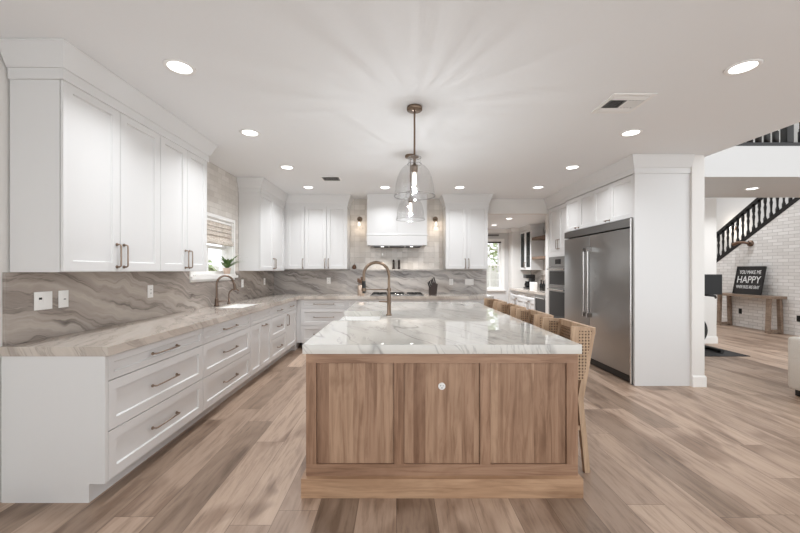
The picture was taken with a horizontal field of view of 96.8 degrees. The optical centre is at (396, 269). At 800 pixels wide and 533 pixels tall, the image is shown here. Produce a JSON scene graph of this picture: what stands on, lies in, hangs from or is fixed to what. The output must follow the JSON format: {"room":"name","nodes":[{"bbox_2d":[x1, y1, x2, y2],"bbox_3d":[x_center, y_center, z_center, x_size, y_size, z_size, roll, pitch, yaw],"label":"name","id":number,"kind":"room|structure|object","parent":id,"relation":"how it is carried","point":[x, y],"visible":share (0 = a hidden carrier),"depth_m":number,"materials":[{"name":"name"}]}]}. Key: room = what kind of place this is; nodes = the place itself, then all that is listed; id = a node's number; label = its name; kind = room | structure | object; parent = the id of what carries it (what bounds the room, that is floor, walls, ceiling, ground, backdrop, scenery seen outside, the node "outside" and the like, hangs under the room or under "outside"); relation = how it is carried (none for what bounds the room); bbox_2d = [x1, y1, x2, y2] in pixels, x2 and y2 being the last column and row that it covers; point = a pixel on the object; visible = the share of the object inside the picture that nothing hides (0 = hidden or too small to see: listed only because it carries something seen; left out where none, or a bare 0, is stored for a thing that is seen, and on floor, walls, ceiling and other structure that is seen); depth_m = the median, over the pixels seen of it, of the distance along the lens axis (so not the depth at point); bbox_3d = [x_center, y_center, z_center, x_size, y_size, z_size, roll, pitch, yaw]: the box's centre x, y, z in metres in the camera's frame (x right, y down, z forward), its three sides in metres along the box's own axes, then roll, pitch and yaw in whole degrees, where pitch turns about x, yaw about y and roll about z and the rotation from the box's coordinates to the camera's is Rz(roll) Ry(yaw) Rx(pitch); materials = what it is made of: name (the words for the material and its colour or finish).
{"room":"kitchen","nodes":[
{"label":"kitchen","id":0,"kind":"room"},
{"bbox_2d":[0,52,238,501],"bbox_3d":[-2.405,0.013,3.125,0.170,2.705,7.450,0,0,0],"label":"wall","id":1,"kind":"structure","parent":0,"point":[222,186],"depth_m":2.12,"materials":[{"name":"white paint"}]},
{"bbox_2d":[0,38,217,271],"bbox_3d":[-2.122,-0.663,2.933,0.393,1.352,1.765,0,0,0],"label":"upper cabinet","id":2,"kind":"object","parent":1,"relation":"attached to","point":[104,177],"visible":1,"depth_m":2.35,"materials":[{"name":"white paint"}]},
{"bbox_2d":[2,271,273,345],"bbox_3d":[-2.320,0.232,4.396,0.019,0.436,4.602,0,0,0],"label":"backsplash","id":3,"kind":"structure","parent":1,"relation":"attached to","point":[96,299],"depth_m":2.79,"materials":[{"name":"grey stone"}]},
{"bbox_2d":[34,291,51,310],"bbox_3d":[-2.304,0.200,2.315,0.009,0.117,0.118,0,0,0],"label":"switch plate","id":4,"kind":"object","parent":3,"relation":"attached to","point":[42,300],"visible":1,"depth_m":2.31,"materials":[{"name":"white plastic"}]},
{"bbox_2d":[58,290,68,307],"bbox_3d":[-2.304,0.200,2.455,0.009,0.117,0.072,0,0,0],"label":"switch plate","id":5,"kind":"object","parent":3,"relation":"attached to","point":[63,296],"visible":1,"depth_m":2.45,"materials":[{"name":"white plastic"}]},
{"bbox_2d":[148,285,152,297],"bbox_3d":[-2.305,0.200,3.320,0.009,0.117,0.072,0,0,0],"label":"wall outlet","id":6,"kind":"object","parent":3,"relation":"attached to","point":[150,287],"visible":1,"depth_m":3.31,"materials":[{"name":"white plastic"}]},
{"bbox_2d":[190,212,237,281],"bbox_3d":[-2.380,-0.283,4.527,0.200,0.847,1.139,0,0,0],"label":"window","id":7,"kind":"structure","parent":1,"relation":"in","point":[228,252],"depth_m":4.73,"materials":[{"name":"white paint"}]},
{"bbox_2d":[207,217,233,245],"bbox_3d":[-2.342,-0.492,4.527,0.072,0.315,0.975,0,0,0],"label":"roman shade","id":8,"kind":"object","parent":7,"relation":"attached to","point":[224,238],"visible":0.54,"depth_m":4.66,"materials":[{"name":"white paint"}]},
{"bbox_2d":[223,268,230,273],"bbox_3d":[-2.318,0.013,4.840,0.104,0.080,0.104,0,0,0],"label":"pot","id":9,"kind":"object","parent":7,"relation":"on","point":[226,270],"depth_m":4.80,"materials":[{"name":"beige ceramic"}]},
{"bbox_2d":[220,255,238,273],"bbox_3d":[-2.222,-0.079,4.863,0.323,0.263,0.417,0,0,0],"label":"potted fern","id":10,"kind":"object","parent":7,"relation":"on","point":[227,263],"visible":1,"depth_m":4.80,"materials":[{"name":"green plant"}]},
{"bbox_2d":[236,177,287,270],"bbox_3d":[-2.122,-0.663,5.735,0.393,1.352,1.220,0,0,0],"label":"upper cabinet","id":11,"kind":"object","parent":1,"relation":"attached to","point":[261,202],"visible":1,"depth_m":5.20,"materials":[{"name":"white paint"}]},
{"bbox_2d":[0,0,799,198],"bbox_3d":[0.580,-1.510,2.620,6.140,0.340,8.440,0,0,0],"label":"ceiling","id":12,"kind":"structure","parent":0,"point":[507,91],"depth_m":2.48,"materials":[{"name":"paint"}]},
{"bbox_2d":[162,59,195,75],"bbox_3d":[-1.435,-1.337,2.345,0.192,0.006,0.192,0,0,0],"label":"recessed light","id":13,"kind":"object","parent":12,"relation":"in","point":[180,67],"visible":1,"depth_m":2.34,"materials":[{"name":"white paint"}]},
{"bbox_2d":[239,129,259,136],"bbox_3d":[-1.435,-1.337,3.465,0.192,0.006,0.192,0,0,0],"label":"recessed light","id":14,"kind":"object","parent":12,"relation":"in","point":[247,132],"visible":1,"depth_m":3.45,"materials":[{"name":"white paint"}]},
{"bbox_2d":[279,165,293,169],"bbox_3d":[-1.435,-1.337,4.630,0.192,0.006,0.192,0,0,0],"label":"recessed light","id":15,"kind":"object","parent":12,"relation":"in","point":[287,167],"visible":1,"depth_m":4.63,"materials":[{"name":"white paint"}]},
{"bbox_2d":[302,186,313,188],"bbox_3d":[-1.435,-1.337,5.745,0.192,0.006,0.192,0,0,0],"label":"recessed light","id":16,"kind":"object","parent":12,"relation":"in","point":[305,187],"visible":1,"depth_m":5.75,"materials":[{"name":"white paint"}]},
{"bbox_2d":[320,176,341,180],"bbox_3d":[-0.965,-1.335,5.200,0.280,0.008,0.260,0,0,0],"label":"ceiling vent","id":17,"kind":"object","parent":12,"relation":"in","point":[324,178],"visible":1,"depth_m":5.19,"materials":[{"name":"grey metal"}]},
{"bbox_2d":[379,186,390,188],"bbox_3d":[-0.195,-1.337,5.755,0.192,0.006,0.192,0,0,0],"label":"recessed light","id":18,"kind":"object","parent":12,"relation":"in","point":[381,187],"visible":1,"depth_m":5.75,"materials":[{"name":"white paint"}]},
{"bbox_2d":[405,154,413,212],"bbox_3d":[0.158,-0.963,4.150,0.343,0.753,0.343,0,0,0],"label":"pendant light","id":19,"kind":"object","parent":12,"relation":"hanging from","point":[407,156],"visible":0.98,"depth_m":4.14,"materials":[{"name":"gold metal"}]},
{"bbox_2d":[408,191,412,202],"bbox_3d":[0.158,-0.856,4.150,0.068,0.132,0.067,0,0,0],"label":"socket","id":20,"kind":"object","parent":19,"relation":"attached to","point":[410,197],"depth_m":4.13,"materials":[{"name":"gold metal"}]},
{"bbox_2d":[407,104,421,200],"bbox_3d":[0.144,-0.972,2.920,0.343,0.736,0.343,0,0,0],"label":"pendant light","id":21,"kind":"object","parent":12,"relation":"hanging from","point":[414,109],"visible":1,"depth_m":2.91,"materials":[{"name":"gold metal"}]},
{"bbox_2d":[410,155,418,172],"bbox_3d":[0.144,-0.873,2.920,0.068,0.132,0.067,0,0,0],"label":"socket","id":22,"kind":"object","parent":21,"relation":"attached to","point":[414,167],"depth_m":2.90,"materials":[{"name":"gold metal"}]},
{"bbox_2d":[532,186,544,188],"bbox_3d":[2.285,-1.337,5.745,0.192,0.006,0.192,0,0,0],"label":"recessed light","id":23,"kind":"object","parent":12,"relation":"in","point":[534,187],"visible":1,"depth_m":5.75,"materials":[{"name":"white paint"}]},
{"bbox_2d":[564,165,579,169],"bbox_3d":[2.285,-1.337,4.630,0.192,0.006,0.192,0,0,0],"label":"recessed light","id":24,"kind":"object","parent":12,"relation":"in","point":[571,167],"visible":1,"depth_m":4.63,"materials":[{"name":"white paint"}]},
{"bbox_2d":[590,93,657,112],"bbox_3d":[1.810,-1.334,2.855,0.330,0.012,0.330,0,0,0],"label":"ceiling vent","id":25,"kind":"object","parent":12,"relation":"in","point":[617,102],"visible":1,"depth_m":2.83,"materials":[{"name":"white metal"}]},
{"bbox_2d":[620,129,642,136],"bbox_3d":[2.285,-1.337,3.465,0.192,0.006,0.192,0,0,0],"label":"recessed light","id":26,"kind":"object","parent":12,"relation":"in","point":[632,132],"visible":1,"depth_m":3.45,"materials":[{"name":"white paint"}]},
{"bbox_2d":[723,59,763,75],"bbox_3d":[2.285,-1.337,2.345,0.192,0.006,0.192,0,0,0],"label":"recessed light","id":27,"kind":"object","parent":12,"relation":"in","point":[745,66],"visible":1,"depth_m":2.34,"materials":[{"name":"white paint"}]},
{"bbox_2d":[0,324,799,532],"bbox_3d":[3.950,1.415,5.300,13.100,0.100,14.200,0,0,0],"label":"floor","id":28,"kind":"structure","parent":0,"point":[723,456],"depth_m":2.37,"materials":[{"name":"brown wood"}]},
{"bbox_2d":[1,328,202,502],"bbox_3d":[-1.995,0.935,2.604,0.646,0.859,1.049,0,0,0],"label":"base cabinet","id":29,"kind":"object","parent":28,"relation":"on","point":[72,427],"visible":0.97,"depth_m":2.08,"materials":[{"name":"white paint"}]},
{"bbox_2d":[0,294,493,355],"bbox_3d":[-0.337,0.477,4.386,3.983,0.055,4.623,0,0,0],"label":"countertop","id":30,"kind":"structure","parent":29,"relation":"on","point":[114,339],"depth_m":2.82,"materials":[{"name":"grey stone"}]},
{"bbox_2d":[214,275,236,305],"bbox_3d":[-2.166,0.256,4.486,0.270,0.387,0.063,0,0,-40],"label":"kitchen faucet","id":31,"kind":"object","parent":30,"relation":"on","point":[217,301],"visible":1,"depth_m":4.43,"materials":[{"name":"brown metal"}]},
{"bbox_2d":[227,289,238,303],"bbox_3d":[-2.187,0.349,4.735,0.141,0.201,0.074,0,0,0],"label":"water tap","id":32,"kind":"object","parent":30,"relation":"on","point":[229,298],"visible":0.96,"depth_m":4.71,"materials":[{"name":"brown metal"}]},
{"bbox_2d":[220,304,256,307],"bbox_3d":[-2.000,0.560,4.500,0.336,0.200,0.596,0,0,0],"label":"sink","id":33,"kind":"object","parent":30,"relation":"in","point":[234,305],"visible":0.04,"depth_m":4.79,"materials":[{"name":"white ceramic"}]},
{"bbox_2d":[358,285,363,294],"bbox_3d":[-0.645,0.359,6.360,0.124,0.180,0.123,0,0,0],"label":"utensil crock","id":34,"kind":"object","parent":30,"relation":"on","point":[359,286],"visible":0.72,"depth_m":6.30,"materials":[{"name":"beige ceramic"}]},
{"bbox_2d":[370,292,423,295],"bbox_3d":[0.000,0.429,6.365,0.940,0.040,0.470,0,0,0],"label":"cooktop","id":35,"kind":"object","parent":30,"relation":"in","point":[373,293],"visible":0.98,"depth_m":6.25,"materials":[{"name":"metal"}]},
{"bbox_2d":[427,277,437,294],"bbox_3d":[0.634,0.289,6.360,0.182,0.321,0.100,0,0,0],"label":"knife block","id":36,"kind":"object","parent":30,"relation":"on","point":[433,286],"visible":1,"depth_m":6.31,"materials":[{"name":"brown wood"}]},
{"bbox_2d":[192,314,249,424],"bbox_3d":[-1.995,0.935,3.636,0.646,0.859,1.011,0,0,0],"label":"base cabinet","id":37,"kind":"object","parent":28,"relation":"on","point":[226,345],"visible":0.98,"depth_m":3.54,"materials":[{"name":"white paint"}]},
{"bbox_2d":[242,308,270,386],"bbox_3d":[-1.995,0.935,4.490,0.646,0.859,0.692,0,0,0],"label":"base cabinet","id":38,"kind":"object","parent":28,"relation":"on","point":[260,321],"visible":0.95,"depth_m":4.45,"materials":[{"name":"white paint"}]},
{"bbox_2d":[264,303,285,369],"bbox_3d":[-1.995,0.935,5.163,0.646,0.859,0.651,0,0,0],"label":"base cabinet","id":39,"kind":"object","parent":28,"relation":"on","point":[278,313],"visible":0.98,"depth_m":5.12,"materials":[{"name":"white paint"}]},
{"bbox_2d":[280,300,295,357],"bbox_3d":[-1.995,0.935,5.760,0.646,0.859,0.538,0,0,0],"label":"base cabinet","id":40,"kind":"object","parent":28,"relation":"on","point":[290,306],"visible":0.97,"depth_m":5.74,"materials":[{"name":"white paint"}]},
{"bbox_2d":[291,300,301,349],"bbox_3d":[-1.735,0.935,6.341,0.150,0.859,0.618,0,0,0],"label":"cabinet filler","id":41,"kind":"object","parent":28,"relation":"on","point":[298,344],"visible":0.36,"depth_m":6.12,"materials":[{"name":"white paint"}]},
{"bbox_2d":[301,300,346,344],"bbox_3d":[-1.258,0.935,6.375,0.793,0.859,0.626,0,0,0],"label":"base cabinet","id":42,"kind":"object","parent":28,"relation":"on","point":[316,315],"visible":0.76,"depth_m":6.10,"materials":[{"name":"white paint"}]},
{"bbox_2d":[347,300,367,308],"bbox_3d":[-0.680,0.935,6.375,0.358,0.859,0.626,0,0,0],"label":"base cabinet","id":43,"kind":"object","parent":28,"relation":"on","point":[350,303],"visible":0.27,"depth_m":6.10,"materials":[{"name":"white paint"}]},
{"bbox_2d":[368,300,425,301],"bbox_3d":[0.000,0.935,6.375,0.998,0.859,0.626,0,0,0],"label":"base cabinet","id":44,"kind":"object","parent":28,"relation":"on","point":[368,300],"visible":0.05,"depth_m":6.10,"materials":[{"name":"white paint"}]},
{"bbox_2d":[426,300,448,301],"bbox_3d":[0.700,0.935,6.375,0.398,0.859,0.626,0,0,0],"label":"base cabinet","id":45,"kind":"object","parent":28,"relation":"on","point":[426,300],"visible":0.04,"depth_m":6.10,"materials":[{"name":"white paint"}]},
{"bbox_2d":[301,354,582,497],"bbox_3d":[0.270,0.935,3.551,1.688,0.859,2.858,0,0,0],"label":"kitchen island","id":46,"kind":"object","parent":28,"relation":"on","point":[378,425],"visible":0.73,"depth_m":2.16,"materials":[{"name":"walnut"},{"name":"marble"}]},
{"bbox_2d":[438,383,444,389],"bbox_3d":[0.273,0.708,2.160,0.044,0.044,0.007,0,0,0],"label":"outlet","id":47,"kind":"object","parent":46,"relation":"attached to","point":[441,386],"visible":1,"depth_m":2.16,"materials":[{"name":"white plastic"}]},
{"bbox_2d":[302,302,581,353],"bbox_3d":[0.272,0.477,3.563,1.682,0.055,2.854,0,0,0],"label":"island countertop","id":48,"kind":"structure","parent":46,"relation":"on","point":[412,327],"depth_m":2.48,"materials":[{"name":"white stone"}]},
{"bbox_2d":[339,316,380,320],"bbox_3d":[-0.362,0.629,3.530,0.437,0.245,0.729,0,0,0],"label":"sink","id":49,"kind":"object","parent":48,"relation":"in","point":[345,318],"visible":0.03,"depth_m":3.87,"materials":[{"name":"white ceramic"}]},
{"bbox_2d":[361,261,391,315],"bbox_3d":[-0.202,0.179,3.530,0.303,0.541,0.059,0,0,0],"label":"island faucet","id":50,"kind":"object","parent":48,"relation":"on","point":[363,289],"visible":1,"depth_m":3.52,"materials":[{"name":"gold metal"}]},
{"bbox_2d":[449,300,483,304],"bbox_3d":[1.270,0.935,6.375,0.738,0.859,0.626,0,0,0],"label":"base cabinet","id":51,"kind":"object","parent":28,"relation":"on","point":[477,301],"visible":0.02,"depth_m":6.10,"materials":[{"name":"white paint"}]},
{"bbox_2d":[484,298,506,309],"bbox_3d":[1.085,0.872,4.545,0.508,0.989,0.490,0,0,0],"label":"counter stool","id":52,"kind":"object","parent":28,"relation":"on","point":[492,303],"visible":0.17,"depth_m":4.75,"materials":[{"name":"brown wood"}]},
{"bbox_2d":[497,302,525,317],"bbox_3d":[1.085,0.872,3.905,0.508,0.989,0.490,0,0,0],"label":"counter stool","id":53,"kind":"object","parent":28,"relation":"on","point":[507,308],"visible":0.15,"depth_m":4.11,"materials":[{"name":"brown wood"}]},
{"bbox_2d":[510,290,523,306],"bbox_3d":[3.155,0.935,8.620,0.586,0.859,0.958,0,0,0],"label":"base cabinet","id":54,"kind":"object","parent":28,"relation":"on","point":[516,297],"visible":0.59,"depth_m":8.55,"materials":[{"name":"white paint"}]},
{"bbox_2d":[509,288,544,295],"bbox_3d":[3.164,0.477,7.981,0.568,0.055,2.262,0,0,0],"label":"countertop","id":55,"kind":"structure","parent":54,"relation":"on","point":[538,292],"depth_m":7.79,"materials":[{"name":"grey stone"}]},
{"bbox_2d":[523,274,534,288],"bbox_3d":[3.208,0.280,8.620,0.224,0.340,0.220,0,0,0],"label":"coffee maker","id":56,"kind":"object","parent":55,"relation":"on","point":[531,277],"visible":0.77,"depth_m":8.56,"materials":[{"name":"black plastic"}]},
{"bbox_2d":[530,282,536,289],"bbox_3d":[3.100,0.362,8.060,0.120,0.174,0.160,0,0,0],"label":"box","id":57,"kind":"object","parent":55,"relation":"on","point":[533,285],"visible":1,"depth_m":7.98,"materials":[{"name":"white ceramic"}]},
{"bbox_2d":[524,292,535,309],"bbox_3d":[3.155,0.935,7.800,0.586,0.859,0.678,0,0,0],"label":"base cabinet","id":58,"kind":"object","parent":28,"relation":"on","point":[529,301],"visible":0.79,"depth_m":7.77,"materials":[{"name":"white paint"}]},
{"bbox_2d":[516,308,553,327],"bbox_3d":[1.085,0.872,3.265,0.508,0.989,0.490,0,0,0],"label":"counter stool","id":59,"kind":"object","parent":28,"relation":"on","point":[534,317],"visible":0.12,"depth_m":3.42,"materials":[{"name":"brown wood"}]},
{"bbox_2d":[533,294,544,312],"bbox_3d":[3.144,0.936,7.159,0.608,0.858,0.598,0,0,0],"label":"beverage fridge","id":60,"kind":"object","parent":28,"relation":"on","point":[539,299],"visible":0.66,"depth_m":7.17,"materials":[{"name":"metal"}]},
{"bbox_2d":[542,317,595,472],"bbox_3d":[1.085,0.872,2.620,0.508,0.989,0.490,0,0,0],"label":"counter stool","id":61,"kind":"object","parent":28,"relation":"on","point":[583,334],"visible":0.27,"depth_m":2.39,"materials":[{"name":"brown wood"}]},
{"bbox_2d":[549,203,600,287],"bbox_3d":[3.121,0.114,6.270,0.618,2.502,0.760,0,0,0],"label":"tall cabinet","id":62,"kind":"object","parent":28,"relation":"on","point":[557,215],"visible":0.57,"depth_m":6.30,"materials":[{"name":"white paint"}]},
{"bbox_2d":[547,256,564,318],"bbox_3d":[3.067,0.352,6.270,0.566,1.175,0.736,0,0,0],"label":"wall oven","id":63,"kind":"object","parent":62,"relation":"in","point":[556,269],"visible":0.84,"depth_m":6.27,"materials":[{"name":"metal"}]},
{"bbox_2d":[564,218,632,384],"bbox_3d":[3.054,0.375,5.050,0.702,1.980,1.670,0,0,0],"label":"refrigerator","id":64,"kind":"object","parent":28,"relation":"on","point":[598,267],"visible":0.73,"depth_m":4.71,"materials":[{"name":"metal"}]},
{"bbox_2d":[633,173,689,385],"bbox_3d":[3.124,0.013,4.194,0.649,2.703,0.028,0,0,0],"label":"panel","id":65,"kind":"object","parent":28,"relation":"on","point":[661,201],"visible":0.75,"depth_m":4.18,"materials":[{"name":"white paint"}]},
{"bbox_2d":[705,347,747,355],"bbox_3d":[4.915,1.361,6.080,1.330,0.008,0.960,0,0,0],"label":"exercise mat","id":66,"kind":"object","parent":28,"relation":"on","point":[707,352],"visible":0.26,"depth_m":5.77,"materials":[{"name":"rubber"}]},
{"bbox_2d":[705,274,723,352],"bbox_3d":[4.874,0.712,6.050,0.952,1.280,0.560,0,0,0],"label":"exercise bike","id":67,"kind":"object","parent":66,"relation":"on","point":[713,282],"visible":0.22,"depth_m":5.83,"materials":[{"name":"metal"}]},
{"bbox_2d":[716,293,786,333],"bbox_3d":[8.117,0.966,8.220,0.335,0.801,1.360,0,0,0],"label":"console table","id":68,"kind":"object","parent":28,"relation":"on","point":[779,299],"visible":0.95,"depth_m":7.66,"materials":[{"name":"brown wood"}]},
{"bbox_2d":[732,266,766,294],"bbox_3d":[8.147,0.242,8.220,0.156,0.654,0.660,0,0,0],"label":"wall sign","id":69,"kind":"object","parent":68,"relation":"on","point":[749,280],"visible":1,"depth_m":8.19,"materials":[{"name":"black wood"}]},
{"bbox_2d":[788,337,799,396],"bbox_3d":[4.765,1.048,2.910,0.960,0.635,2.020,0,0,0],"label":"sofa","id":70,"kind":"object","parent":28,"relation":"on","point":[793,342],"visible":1,"depth_m":3.84,"materials":[{"name":"beige fabric"}]},
{"bbox_2d":[284,199,548,313],"bbox_3d":[0.560,0.013,6.765,5.780,2.705,0.150,0,0,0],"label":"wall","id":71,"kind":"structure","parent":0,"point":[430,256],"depth_m":6.69,"materials":[{"name":"white paint"}]},
{"bbox_2d":[284,194,353,268],"bbox_3d":[-1.470,-0.678,6.481,1.310,1.322,0.413,0,0,0],"label":"upper cabinet","id":72,"kind":"object","parent":71,"relation":"attached to","point":[316,226],"visible":0.98,"depth_m":6.36,"materials":[{"name":"white paint"}]},
{"bbox_2d":[357,217,361,225],"bbox_3d":[-0.700,-0.880,6.582,0.170,0.250,0.215,0,0,0],"label":"wall sconce","id":73,"kind":"object","parent":71,"relation":"attached to","point":[359,219],"visible":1,"depth_m":6.56,"materials":[{"name":"gold metal"}]},
{"bbox_2d":[274,269,485,293],"bbox_3d":[-0.317,0.217,6.644,3.983,0.464,0.109,0,0,0],"label":"backsplash","id":74,"kind":"structure","parent":71,"relation":"attached to","point":[401,280],"depth_m":6.68,"materials":[{"name":"grey stone"}]},
{"bbox_2d":[465,279,473,284],"bbox_3d":[1.360,0.225,6.673,0.165,0.117,0.008,0,0,0],"label":"switch plate","id":75,"kind":"object","parent":74,"relation":"attached to","point":[467,281],"visible":1,"depth_m":6.67,"materials":[{"name":"white plastic"}]},
{"bbox_2d":[366,194,427,247],"bbox_3d":[0.000,-0.875,6.457,1.078,0.927,0.463,0,0,0],"label":"range hood","id":76,"kind":"object","parent":71,"relation":"attached to","point":[390,223],"visible":0.99,"depth_m":6.24,"materials":[{"name":"white paint"}]},
{"bbox_2d":[372,245,421,247],"bbox_3d":[0.000,-0.453,6.455,0.880,0.065,0.370,0,0,0],"label":"hood","id":77,"kind":"object","parent":76,"relation":"attached to","point":[374,246],"depth_m":6.29,"materials":[{"name":"metal"}]},
{"bbox_2d":[433,217,437,225],"bbox_3d":[0.720,-0.880,6.582,0.170,0.250,0.215,0,0,0],"label":"wall sconce","id":78,"kind":"object","parent":71,"relation":"attached to","point":[435,219],"visible":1,"depth_m":6.62,"materials":[{"name":"gold metal"}]},
{"bbox_2d":[439,194,492,268],"bbox_3d":[1.250,-0.678,6.481,0.910,1.322,0.413,0,0,0],"label":"upper cabinet","id":79,"kind":"object","parent":71,"relation":"attached to","point":[465,216],"visible":1,"depth_m":6.36,"materials":[{"name":"white paint"}]},
{"bbox_2d":[487,233,507,302],"bbox_3d":[1.325,0.145,9.475,4.250,2.440,0.150,0,0,0],"label":"wall","id":80,"kind":"structure","parent":0,"point":[503,296],"depth_m":9.40,"materials":[{"name":"grey paint"}]},
{"bbox_2d":[487,239,505,291],"bbox_3d":[2.365,-0.122,9.450,0.990,1.405,0.200,0,0,0],"label":"window","id":81,"kind":"structure","parent":80,"relation":"in","point":[500,288],"depth_m":9.40,"materials":[{"name":"white paint"}]},
{"bbox_2d":[488,228,518,232],"bbox_3d":[1.325,-1.030,9.230,4.250,0.089,0.340,0,0,0],"label":"trim","id":82,"kind":"structure","parent":80,"relation":"attached to","point":[509,229],"depth_m":9.35,"materials":[{"name":"white paint"}]},
{"bbox_2d":[488,215,544,228],"bbox_3d":[1.325,-1.125,8.220,4.250,0.100,2.760,0,0,0],"label":"ceiling","id":83,"kind":"structure","parent":0,"point":[518,221],"depth_m":7.71,"materials":[{"name":"paint"}]},
{"bbox_2d":[508,232,530,302],"bbox_3d":[3.200,0.145,9.260,0.500,2.440,0.280,0,0,0],"label":"wall","id":84,"kind":"structure","parent":0,"point":[515,275],"depth_m":9.12,"materials":[{"name":"white paint"}]},
{"bbox_2d":[497,155,704,386],"bbox_3d":[3.540,-1.335,8.175,0.180,5.400,8.050,0,0,0],"label":"wall","id":85,"kind":"structure","parent":0,"point":[697,175],"depth_m":4.15,"materials":[{"name":"white paint"}]},
{"bbox_2d":[519,224,543,269],"bbox_3d":[3.272,-0.537,8.695,0.345,1.071,0.810,0,0,0],"label":"upper cabinet","id":86,"kind":"object","parent":85,"relation":"attached to","point":[529,248],"visible":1,"depth_m":8.34,"materials":[{"name":"white paint"}]},
{"bbox_2d":[531,270,544,288],"bbox_3d":[3.439,0.224,7.981,0.018,0.450,2.262,0,0,0],"label":"backsplash","id":87,"kind":"structure","parent":85,"relation":"attached to","point":[539,274],"depth_m":8.61,"materials":[{"name":"grey stone"}]},
{"bbox_2d":[532,235,544,239],"bbox_3d":[3.309,-0.725,7.599,0.279,0.060,1.478,0,0,0],"label":"shelf","id":88,"kind":"object","parent":85,"relation":"attached to","point":[542,237],"visible":0.36,"depth_m":7.98,"materials":[{"name":"brown wood"}]},
{"bbox_2d":[532,256,544,259],"bbox_3d":[3.309,-0.275,7.599,0.279,0.060,1.478,0,0,0],"label":"shelf","id":89,"kind":"object","parent":85,"relation":"attached to","point":[537,257],"visible":0.36,"depth_m":8.01,"materials":[{"name":"brown wood"}]},
{"bbox_2d":[566,175,632,231],"bbox_3d":[3.091,-0.878,5.048,0.658,0.517,1.675,0,0,0],"label":"upper cabinet","id":90,"kind":"object","parent":85,"relation":"attached to","point":[613,202],"visible":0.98,"depth_m":4.86,"materials":[{"name":"white paint"}]},
{"bbox_2d":[544,154,694,209],"bbox_3d":[3.086,-1.239,5.401,0.726,0.200,2.595,0,0,0],"label":"crown molding","id":91,"kind":"structure","parent":90,"relation":"attached to","point":[634,163],"depth_m":4.31,"materials":[{"name":"white paint"}]},
{"bbox_2d":[692,376,706,386],"bbox_3d":[3.530,1.300,5.358,0.159,0.130,2.444,0,0,0],"label":"baseboard","id":92,"kind":"structure","parent":85,"relation":"attached to","point":[697,381],"depth_m":4.14,"materials":[{"name":"white paint"}]},
{"bbox_2d":[705,123,798,335],"bbox_3d":[6.448,-1.335,6.680,5.704,5.400,0.160,0,0,0],"label":"wall","id":93,"kind":"structure","parent":0,"point":[710,203],"depth_m":6.60,"materials":[{"name":"white paint"}]},
{"bbox_2d":[705,336,717,343],"bbox_3d":[4.792,1.300,6.673,2.324,0.130,0.174,0,0,0],"label":"baseboard","id":94,"kind":"structure","parent":93,"relation":"attached to","point":[709,339],"depth_m":6.59,"materials":[{"name":"white paint"}]},
{"bbox_2d":[705,146,799,197],"bbox_3d":[6.475,-1.562,5.840,5.650,0.445,1.460,0,0,0],"label":"ceiling beam","id":95,"kind":"structure","parent":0,"point":[773,169],"depth_m":5.11,"materials":[{"name":"grey paint"}]},
{"bbox_2d":[736,122,799,145],"bbox_3d":[5.950,-2.335,5.170,4.500,1.100,0.100,0,0,0],"label":"balcony railing","id":96,"kind":"object","parent":95,"relation":"on","point":[787,133],"visible":0.05,"depth_m":5.13,"materials":[{"name":"black wood"}]},
{"bbox_2d":[716,198,793,258],"bbox_3d":[9.375,-1.335,7.800,0.150,5.400,8.800,0,0,0],"label":"wall","id":97,"kind":"structure","parent":0,"point":[727,209],"depth_m":9.78,"materials":[{"name":"grey paint"}]},
{"bbox_2d":[716,200,799,335],"bbox_3d":[8.360,-0.206,7.900,0.120,3.143,6.600,0,0,0],"label":"brick wall","id":98,"kind":"structure","parent":0,"point":[776,246],"depth_m":7.85,"materials":[{"name":"white brick"}]},
{"bbox_2d":[732,240,753,246],"bbox_3d":[8.233,-0.625,8.468,0.118,0.148,0.437,0,0,-6],"label":"lamp","id":99,"kind":"object","parent":98,"relation":"attached to","point":[750,243],"visible":1,"depth_m":8.38,"materials":[{"name":"brown metal"}]},
{"bbox_2d":[716,198,799,262],"bbox_3d":[8.350,-1.150,8.375,0.110,2.668,2.900,0,0,0],"label":"stair railing","id":100,"kind":"object","parent":98,"relation":"attached to","point":[791,201],"visible":0.6,"depth_m":8.42,"materials":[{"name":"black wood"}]},
{"label":"outside","id":101,"kind":"structure","parent":0,"visible":0},
{"bbox_3d":[0.000,1.540,23.300,28.000,0.150,21.400,0,0,0],"label":"yard","id":102,"kind":"structure","parent":101,"visible":0},
{"bbox_2d":[487,266,496,286],"bbox_3d":[3.000,0.615,20.100,18.000,1.700,0.200,0,0,0],"label":"wall","id":103,"kind":"structure","parent":102,"relation":"on","point":[491,274],"depth_m":20.00,"materials":[{"name":"white paint"}]},
{"bbox_2d":[488,243,496,269],"bbox_3d":[5.704,-0.902,17.590,4.382,4.743,4.388,0,0,0],"label":"tree","id":104,"kind":"object","parent":102,"relation":"on","point":[494,254],"visible":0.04,"depth_m":17.70,"materials":[{"name":"green plant"}]},
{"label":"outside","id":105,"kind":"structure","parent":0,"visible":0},
{"bbox_3d":[-8.325,1.540,5.250,11.350,0.150,14.500,0,0,0],"label":"ground","id":106,"kind":"structure","parent":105,"visible":0},
{"bbox_2d":[208,260,216,270],"bbox_3d":[-5.031,0.542,8.626,1.422,1.865,1.460,0,0,0],"label":"tree","id":107,"kind":"object","parent":106,"relation":"on","point":[209,261],"visible":0.02,"depth_m":9.02,"materials":[{"name":"green plant"}]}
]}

